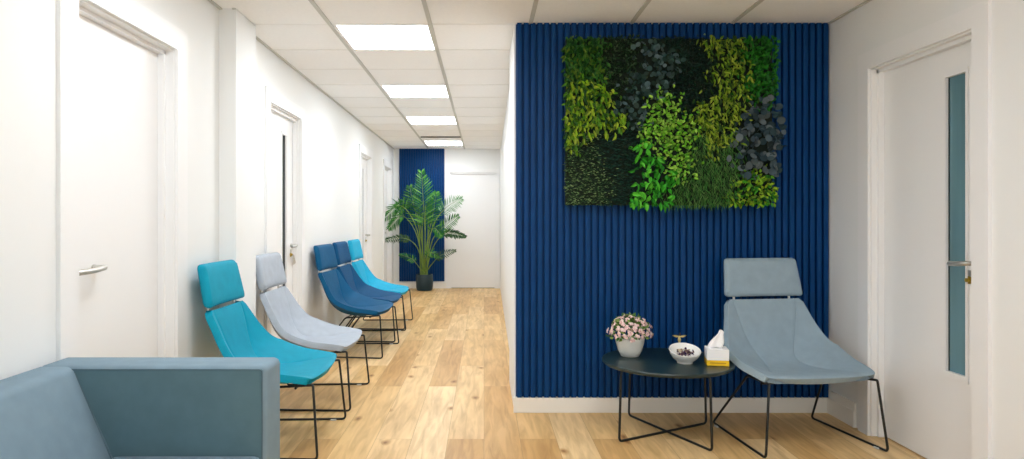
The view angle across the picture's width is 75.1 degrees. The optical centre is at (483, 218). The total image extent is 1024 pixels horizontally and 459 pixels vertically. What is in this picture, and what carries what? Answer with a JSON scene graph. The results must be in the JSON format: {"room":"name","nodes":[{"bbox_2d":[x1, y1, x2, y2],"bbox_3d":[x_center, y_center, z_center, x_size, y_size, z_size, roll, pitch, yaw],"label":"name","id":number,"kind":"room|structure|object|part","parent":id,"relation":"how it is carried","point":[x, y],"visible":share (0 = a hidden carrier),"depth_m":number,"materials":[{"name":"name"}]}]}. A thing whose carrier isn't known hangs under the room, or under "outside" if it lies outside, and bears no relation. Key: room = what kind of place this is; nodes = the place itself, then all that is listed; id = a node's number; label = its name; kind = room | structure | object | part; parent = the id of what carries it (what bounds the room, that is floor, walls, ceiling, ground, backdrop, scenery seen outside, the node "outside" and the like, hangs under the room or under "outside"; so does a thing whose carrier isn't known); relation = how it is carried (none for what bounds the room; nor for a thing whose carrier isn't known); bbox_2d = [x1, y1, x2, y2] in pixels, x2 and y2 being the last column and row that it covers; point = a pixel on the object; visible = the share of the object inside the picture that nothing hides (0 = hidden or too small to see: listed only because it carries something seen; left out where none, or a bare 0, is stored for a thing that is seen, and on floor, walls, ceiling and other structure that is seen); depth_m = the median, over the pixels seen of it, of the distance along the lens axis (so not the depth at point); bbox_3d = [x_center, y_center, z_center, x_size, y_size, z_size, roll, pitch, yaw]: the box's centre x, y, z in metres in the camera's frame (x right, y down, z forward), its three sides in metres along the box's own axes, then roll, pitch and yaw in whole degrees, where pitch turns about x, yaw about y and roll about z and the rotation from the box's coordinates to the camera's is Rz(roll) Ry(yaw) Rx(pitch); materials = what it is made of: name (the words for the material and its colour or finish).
{"room":"clinic waiting area","nodes":[
{"label":"clinic waiting area","id":0,"kind":"room"},
{"bbox_2d":[0,0,393,379],"bbox_3d":[-1.557,-0.007,4.455,0.160,2.330,13.311,0,0,0],"label":"wall","id":1,"kind":"structure","parent":0,"point":[333,137],"depth_m":3.36,"materials":[{"name":"white paint"}]},
{"bbox_2d":[56,0,187,360],"bbox_3d":[-1.536,0.124,2.772,0.170,2.068,0.988,0,0,0],"label":"door","id":2,"kind":"structure","parent":1,"relation":"in","point":[115,81],"depth_m":2.78,"materials":[{"name":"white wood"}]},
{"bbox_3d":[-1.488,0.194,2.522,0.062,0.029,0.227,0,0,-12],"label":"handle","id":3,"kind":"part","parent":2,"relation":"part of","materials":[{"name":"silver metal"}]},
{"bbox_2d":[219,8,255,356],"bbox_3d":[-1.428,-0.007,3.865,0.095,2.330,0.330,0,0,0],"label":"pillar","id":4,"kind":"structure","parent":1,"relation":"attached to","point":[237,35],"depth_m":3.72,"materials":[{"name":"white paint"}]},
{"bbox_2d":[265,86,304,338],"bbox_3d":[-1.547,0.131,4.960,0.170,2.055,0.970,0,0,0],"label":"door","id":5,"kind":"structure","parent":1,"relation":"in","point":[284,132],"depth_m":5.13,"materials":[{"name":"white wood"}]},
{"bbox_3d":[-1.544,0.028,5.082,0.006,1.340,0.105,0,0,0],"label":"glass pane","id":6,"kind":"part","parent":5,"relation":"part of","materials":[{"name":"grey"}]},
{"bbox_2d":[337,283,393,325],"bbox_3d":[-1.470,1.112,4.455,0.015,0.092,13.310,0,0,0],"label":"baseboard","id":7,"kind":"structure","parent":1,"relation":"attached to","point":[345,322],"depth_m":7.14,"materials":[{"name":"white paint"}]},
{"bbox_2d":[359,144,372,273],"bbox_3d":[-1.564,0.131,8.410,0.170,2.055,0.970,0,0,0],"label":"door","id":8,"kind":"structure","parent":1,"relation":"in","point":[365,163],"depth_m":8.70,"materials":[{"name":"white wood"}]},
{"bbox_2d":[383,159,391,282],"bbox_3d":[-1.573,0.131,10.360,0.172,2.055,0.950,0,0,0],"label":"door","id":9,"kind":"structure","parent":1,"relation":"in","point":[387,172],"depth_m":10.63,"materials":[{"name":"white wood"}]},
{"bbox_2d":[208,0,871,148],"bbox_3d":[0.278,-1.169,4.455,3.577,0.009,13.310,0,0,0],"label":"trim","id":10,"kind":"structure","parent":1,"relation":"attached to","point":[210,1],"depth_m":4.71,"materials":[{"name":"silver metal"}]},
{"bbox_2d":[416,274,432,290],"bbox_3d":[-0.962,1.025,10.770,0.280,0.264,0.280,0,0,0],"label":"pot","id":11,"kind":"object","parent":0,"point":[424,282],"depth_m":10.65,"materials":[{"name":"black ceramic"}]},
{"bbox_2d":[394,149,499,283],"bbox_3d":[-0.575,-0.007,11.185,2.350,2.330,0.150,0,0,0],"label":"wall","id":12,"kind":"structure","parent":0,"point":[453,158],"depth_m":11.11,"materials":[{"name":"white paint"}]},
{"bbox_2d":[395,283,445,287],"bbox_3d":[-1.060,1.112,11.102,0.861,0.092,0.015,0,0,0],"label":"baseboard","id":13,"kind":"structure","parent":12,"relation":"attached to","point":[410,285],"depth_m":11.10,"materials":[{"name":"white paint"}]},
{"bbox_2d":[399,149,443,280],"bbox_3d":[-1.038,-0.067,11.093,0.755,2.209,0.032,0,0,0],"label":"wall panel","id":14,"kind":"object","parent":12,"relation":"attached to","point":[431,161],"visible":0.7,"depth_m":11.08,"materials":[{"name":"blue paint"}]},
{"bbox_2d":[446,169,499,287],"bbox_3d":[-0.185,0.161,11.177,0.890,1.995,0.166,0,0,0],"label":"door","id":15,"kind":"structure","parent":12,"relation":"in","point":[475,263],"depth_m":11.14,"materials":[{"name":"white wood"}]},
{"bbox_2d":[500,25,515,400],"bbox_3d":[1.204,-0.007,7.555,2.045,2.330,7.110,0,0,0],"label":"wall","id":16,"kind":"structure","parent":0,"point":[508,142],"depth_m":4.54,"materials":[{"name":"white paint"}]},
{"bbox_2d":[513,397,826,412],"bbox_3d":[1.113,1.113,3.984,1.872,0.091,0.032,0,0,0],"label":"baseboard","id":17,"kind":"structure","parent":16,"relation":"attached to","point":[520,405],"depth_m":3.97,"materials":[{"name":"white paint"}]},
{"bbox_2d":[516,23,828,397],"bbox_3d":[1.127,-0.053,3.983,1.872,2.236,0.032,0,0,0],"label":"wall panel","id":18,"kind":"object","parent":16,"relation":"attached to","point":[579,267],"visible":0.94,"depth_m":3.97,"materials":[{"name":"blue paint"}]},
{"bbox_2d":[560,33,786,212],"bbox_3d":[1.107,-0.561,3.873,1.328,1.053,0.185,0,0,0],"label":"wall panel","id":19,"kind":"object","parent":18,"relation":"attached to","point":[669,122],"visible":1,"depth_m":3.89,"materials":[{"name":"green plant"}]},
{"bbox_2d":[213,0,865,148],"bbox_3d":[0.275,-1.197,4.455,4.050,0.050,13.510,0,0,0],"label":"ceiling","id":20,"kind":"structure","parent":0,"point":[256,11],"depth_m":4.27,"materials":[{"name":"tile"}]},
{"bbox_2d":[254,24,515,145],"bbox_3d":[0.290,-1.171,4.300,3.820,0.004,12.618,0,0,0],"label":"trim","id":21,"kind":"structure","parent":20,"relation":"attached to","point":[254,24],"depth_m":5.79,"materials":[{"name":"white metal"}]},
{"bbox_2d":[335,25,434,49],"bbox_3d":[-0.616,-1.169,4.293,0.562,0.005,0.585,0,0,0],"label":"recessed light","id":22,"kind":"object","parent":20,"relation":"in","point":[360,37],"visible":1,"depth_m":4.28,"materials":[{"name":"white plastic"}]},
{"bbox_2d":[381,85,448,97],"bbox_3d":[-0.616,-1.169,6.098,0.562,0.005,0.575,0,0,0],"label":"recessed light","id":23,"kind":"object","parent":20,"relation":"in","point":[394,91],"visible":1,"depth_m":6.09,"materials":[{"name":"white plastic"}]},
{"bbox_2d":[406,117,456,123],"bbox_3d":[-0.616,-1.169,7.893,0.562,0.005,0.585,0,0,0],"label":"recessed light","id":24,"kind":"object","parent":20,"relation":"in","point":[413,120],"visible":1,"depth_m":7.88,"materials":[{"name":"white plastic"}]},
{"bbox_2d":[421,136,460,137],"bbox_3d":[-0.615,-1.167,9.470,0.570,0.013,0.060,0,0,0],"label":"trim","id":25,"kind":"structure","parent":20,"relation":"attached to","point":[421,136],"depth_m":9.46,"materials":[{"name":"grey metal"}]},
{"bbox_2d":[424,141,462,145],"bbox_3d":[-0.616,-1.169,10.270,0.562,0.005,0.580,0,0,0],"label":"recessed light","id":26,"kind":"object","parent":20,"relation":"in","point":[429,143],"visible":0.99,"depth_m":10.28,"materials":[{"name":"white plastic"}]},
{"bbox_2d":[308,0,763,148],"bbox_3d":[0.279,-1.169,4.455,2.432,0.007,13.310,0,0,0],"label":"trim","id":27,"kind":"structure","parent":20,"relation":"attached to","point":[424,3],"depth_m":4.18,"materials":[{"name":"silver metal"}]},
{"bbox_2d":[280,288,926,458],"bbox_3d":[0.275,1.183,4.455,4.050,0.050,13.510,0,0,0],"label":"floor","id":28,"kind":"structure","parent":0,"point":[443,391],"depth_m":3.82,"materials":[{"name":"brown wood"}]},
{"bbox_2d":[0,357,279,458],"bbox_3d":[-1.076,0.817,1.350,0.746,0.682,1.920,0,0,0],"label":"sofa","id":29,"kind":"object","parent":28,"relation":"on","point":[70,407],"visible":1,"depth_m":2.14,"materials":[{"name":"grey fabric"}]},
{"bbox_3d":[-1.317,0.757,1.347,0.264,0.562,1.595,0,0,0],"label":"backrest","id":30,"kind":"part","parent":29,"relation":"part of","materials":[{"name":"grey fabric"}]},
{"bbox_3d":[-1.058,0.722,2.156,0.684,0.472,0.026,0,0,0],"label":"arm panel","id":31,"kind":"part","parent":29,"relation":"part of","materials":[{"name":"fabric"}]},
{"bbox_2d":[112,456,258,458],"bbox_3d":[-0.953,0.813,1.345,0.475,0.110,1.587,0,0,0],"label":"seat cushion","id":32,"kind":"object","parent":29,"relation":"on","point":[113,457],"depth_m":2.11,"materials":[{"name":"grey fabric"}]},
{"bbox_2d":[197,260,345,458],"bbox_3d":[-1.114,0.692,3.507,0.641,0.932,0.668,0,0,0],"label":"lounge chair","id":33,"kind":"object","parent":28,"relation":"on","point":[235,329],"visible":0.85,"depth_m":3.53,"materials":[{"name":"teal fabric"}]},
{"bbox_3d":[-1.078,0.978,3.235,0.574,0.358,0.097,0,0,2],"label":"sled leg","id":34,"kind":"part","parent":33,"relation":"part of","materials":[{"name":"black metal"}]},
{"bbox_3d":[-1.078,0.978,3.779,0.574,0.358,0.097,0,0,-2],"label":"sled leg","id":35,"kind":"part","parent":33,"relation":"part of","materials":[{"name":"black metal"}]},
{"bbox_2d":[256,252,369,411],"bbox_3d":[-1.119,0.692,4.320,0.641,0.932,0.668,0,0,0],"label":"lounge chair","id":36,"kind":"object","parent":28,"relation":"on","point":[292,324],"visible":0.92,"depth_m":4.32,"materials":[{"name":"grey fabric"}]},
{"bbox_3d":[-1.083,0.978,4.048,0.574,0.358,0.097,0,0,2],"label":"sled leg","id":37,"kind":"part","parent":36,"relation":"part of","materials":[{"name":"black metal"}]},
{"bbox_3d":[-1.083,0.978,4.592,0.574,0.358,0.097,0,0,-2],"label":"sled leg","id":38,"kind":"part","parent":36,"relation":"part of","materials":[{"name":"black metal"}]},
{"bbox_2d":[313,244,398,358],"bbox_3d":[-1.129,0.692,5.847,0.641,0.932,0.668,0,0,5],"label":"lounge chair","id":39,"kind":"object","parent":28,"relation":"on","point":[338,292],"visible":0.94,"depth_m":5.84,"materials":[{"name":"blue fabric"}]},
{"bbox_3d":[-1.115,0.978,5.574,0.574,0.358,0.097,0,0,7],"label":"sled leg","id":40,"kind":"part","parent":39,"relation":"part of","materials":[{"name":"black metal"}]},
{"bbox_3d":[-1.071,0.978,6.115,0.574,0.358,0.097,0,0,2],"label":"sled leg","id":41,"kind":"part","parent":39,"relation":"part of","materials":[{"name":"black metal"}]},
{"bbox_2d":[332,241,405,342],"bbox_3d":[-1.137,0.692,6.566,0.641,0.932,0.668,0,0,2],"label":"lounge chair","id":42,"kind":"object","parent":28,"relation":"on","point":[341,249],"visible":0.66,"depth_m":6.67,"materials":[{"name":"blue fabric"}]},
{"bbox_3d":[-1.112,0.978,6.293,0.574,0.358,0.097,0,0,4],"label":"sled leg","id":43,"kind":"part","parent":42,"relation":"part of","materials":[{"name":"black metal"}]},
{"bbox_3d":[-1.090,0.978,6.836,0.574,0.358,0.097,0,0,0],"label":"sled leg","id":44,"kind":"part","parent":42,"relation":"part of","materials":[{"name":"black metal"}]},
{"bbox_2d":[348,239,412,329],"bbox_3d":[-1.137,0.692,7.276,0.641,0.932,0.668,0,0,1],"label":"lounge chair","id":45,"kind":"object","parent":28,"relation":"on","point":[355,249],"visible":0.71,"depth_m":7.37,"materials":[{"name":"blue fabric"}]},
{"bbox_3d":[-1.107,0.978,7.003,0.574,0.358,0.097,0,0,3],"label":"sled leg","id":46,"kind":"part","parent":45,"relation":"part of","materials":[{"name":"black metal"}]},
{"bbox_3d":[-1.096,0.978,7.547,0.574,0.358,0.097,0,0,-1],"label":"sled leg","id":47,"kind":"part","parent":45,"relation":"part of","materials":[{"name":"black metal"}]},
{"bbox_2d":[385,169,466,290],"bbox_3d":[-0.955,0.171,10.664,1.389,1.972,0.613,0,0,0],"label":"potted palm","id":48,"kind":"object","parent":28,"relation":"on","point":[424,281],"visible":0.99,"depth_m":10.66,"materials":[{"name":"green plant"}]},
{"bbox_3d":[-1.030,0.486,10.763,0.050,0.876,0.042,0,0,-22],"label":"stem","id":49,"kind":"part","parent":48,"relation":"part of","materials":[{"name":"green plant"}]},
{"bbox_3d":[-0.994,0.405,10.763,0.032,1.038,0.045,0,0,23],"label":"stem","id":50,"kind":"part","parent":48,"relation":"part of","materials":[{"name":"green plant"}]},
{"bbox_3d":[-0.954,0.348,10.763,0.030,1.152,0.045,0,0,-22],"label":"stem","id":51,"kind":"part","parent":48,"relation":"part of","materials":[{"name":"green plant"}]},
{"bbox_3d":[-0.918,0.437,10.763,0.046,0.974,0.041,0,0,22],"label":"stem","id":52,"kind":"part","parent":48,"relation":"part of","materials":[{"name":"green plant"}]},
{"bbox_2d":[602,348,734,450],"bbox_3d":[0.990,0.960,3.600,0.694,0.394,0.694,0,0,0],"label":"coffee table","id":53,"kind":"object","parent":28,"relation":"on","point":[652,362],"visible":0.83,"depth_m":3.46,"materials":[{"name":"black metal"}]},
{"bbox_2d":[605,312,653,357],"bbox_3d":[0.807,0.641,3.699,0.249,0.244,0.257,0,0,32],"label":"potted flowers","id":54,"kind":"object","parent":53,"relation":"on","point":[630,345],"visible":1,"depth_m":3.64,"materials":[{"name":"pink plant"}]},
{"bbox_3d":[0.812,0.711,3.700,0.160,0.104,0.160,0,0,0],"label":"pot","id":55,"kind":"part","parent":54,"relation":"part of","materials":[{"name":"white ceramic"}]},
{"bbox_3d":[0.976,0.969,3.596,0.643,0.377,0.013,0,0,-29],"label":"leg frame","id":56,"kind":"part","parent":53,"relation":"part of","materials":[{"name":"black metal"}]},
{"bbox_3d":[0.992,0.969,3.603,0.013,0.377,0.678,0,0,-25],"label":"leg frame","id":57,"kind":"part","parent":53,"relation":"part of","materials":[{"name":"black metal"}]},
{"bbox_2d":[672,333,686,342],"bbox_3d":[1.075,0.694,3.660,0.082,0.138,0.036,0,0,0],"label":"ornament","id":58,"kind":"object","parent":53,"relation":"on","point":[680,335],"visible":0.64,"depth_m":3.66,"materials":[{"name":"gold metal"}]},
{"bbox_2d":[669,343,700,363],"bbox_3d":[1.065,0.716,3.525,0.166,0.093,0.158,0,0,0],"label":"decorative bowl","id":59,"kind":"object","parent":53,"relation":"on","point":[673,348],"visible":0.95,"depth_m":3.54,"materials":[{"name":"white ceramic"}]},
{"bbox_2d":[677,347,694,356],"bbox_3d":[1.063,0.706,3.521,0.103,0.046,0.095,0,0,0],"label":"potpourri","id":60,"kind":"object","parent":59,"relation":"in","point":[686,351],"visible":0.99,"depth_m":3.50,"materials":[{"name":"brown plant"}]},
{"bbox_2d":[704,330,728,365],"bbox_3d":[1.224,0.672,3.500,0.110,0.180,0.105,0,0,11],"label":"tissue box","id":61,"kind":"object","parent":53,"relation":"on","point":[715,353],"visible":1,"depth_m":3.46,"materials":[{"name":"white cardboard"}]},
{"bbox_2d":[713,258,888,457],"bbox_3d":[1.634,0.692,3.559,0.668,0.932,0.641,0,0,-8],"label":"lounge chair","id":62,"kind":"object","parent":28,"relation":"on","point":[773,341],"visible":0.98,"depth_m":3.71,"materials":[{"name":"grey"}]},
{"bbox_3d":[1.370,0.978,3.486,0.097,0.358,0.574,0,0,-6],"label":"sled leg","id":63,"kind":"part","parent":62,"relation":"part of","materials":[{"name":"black metal"}]},
{"bbox_3d":[1.908,0.978,3.561,0.097,0.358,0.574,0,0,-10],"label":"sled leg","id":64,"kind":"part","parent":62,"relation":"part of","materials":[{"name":"black metal"}]},
{"bbox_2d":[829,0,1023,458],"bbox_3d":[2.146,-0.007,0.900,0.160,2.330,6.200,0,0,0],"label":"wall","id":65,"kind":"structure","parent":0,"point":[876,23],"depth_m":2.89,"materials":[{"name":"white paint"}]},
{"bbox_2d":[827,390,855,427],"bbox_3d":[2.058,1.089,0.899,0.016,0.137,6.199,0,0,0],"label":"baseboard","id":66,"kind":"structure","parent":65,"relation":"attached to","point":[840,407],"depth_m":3.81,"materials":[{"name":"white paint"}]},
{"bbox_2d":[858,0,991,458],"bbox_3d":[2.133,0.132,3.176,0.166,2.053,0.942,0,0,0],"label":"door","id":67,"kind":"structure","parent":65,"relation":"in","point":[931,106],"depth_m":3.17,"materials":[{"name":"white wood"}]},
{"bbox_3d":[2.138,0.024,2.990,0.006,1.344,0.125,0,0,0],"label":"glass pane","id":68,"kind":"part","parent":67,"relation":"part of","materials":[{"name":"glass"}]},
{"bbox_3d":[2.090,0.194,2.902,0.070,0.030,0.130,0,0,0],"label":"handle","id":69,"kind":"part","parent":67,"relation":"part of","materials":[{"name":"silver metal"}]}
]}

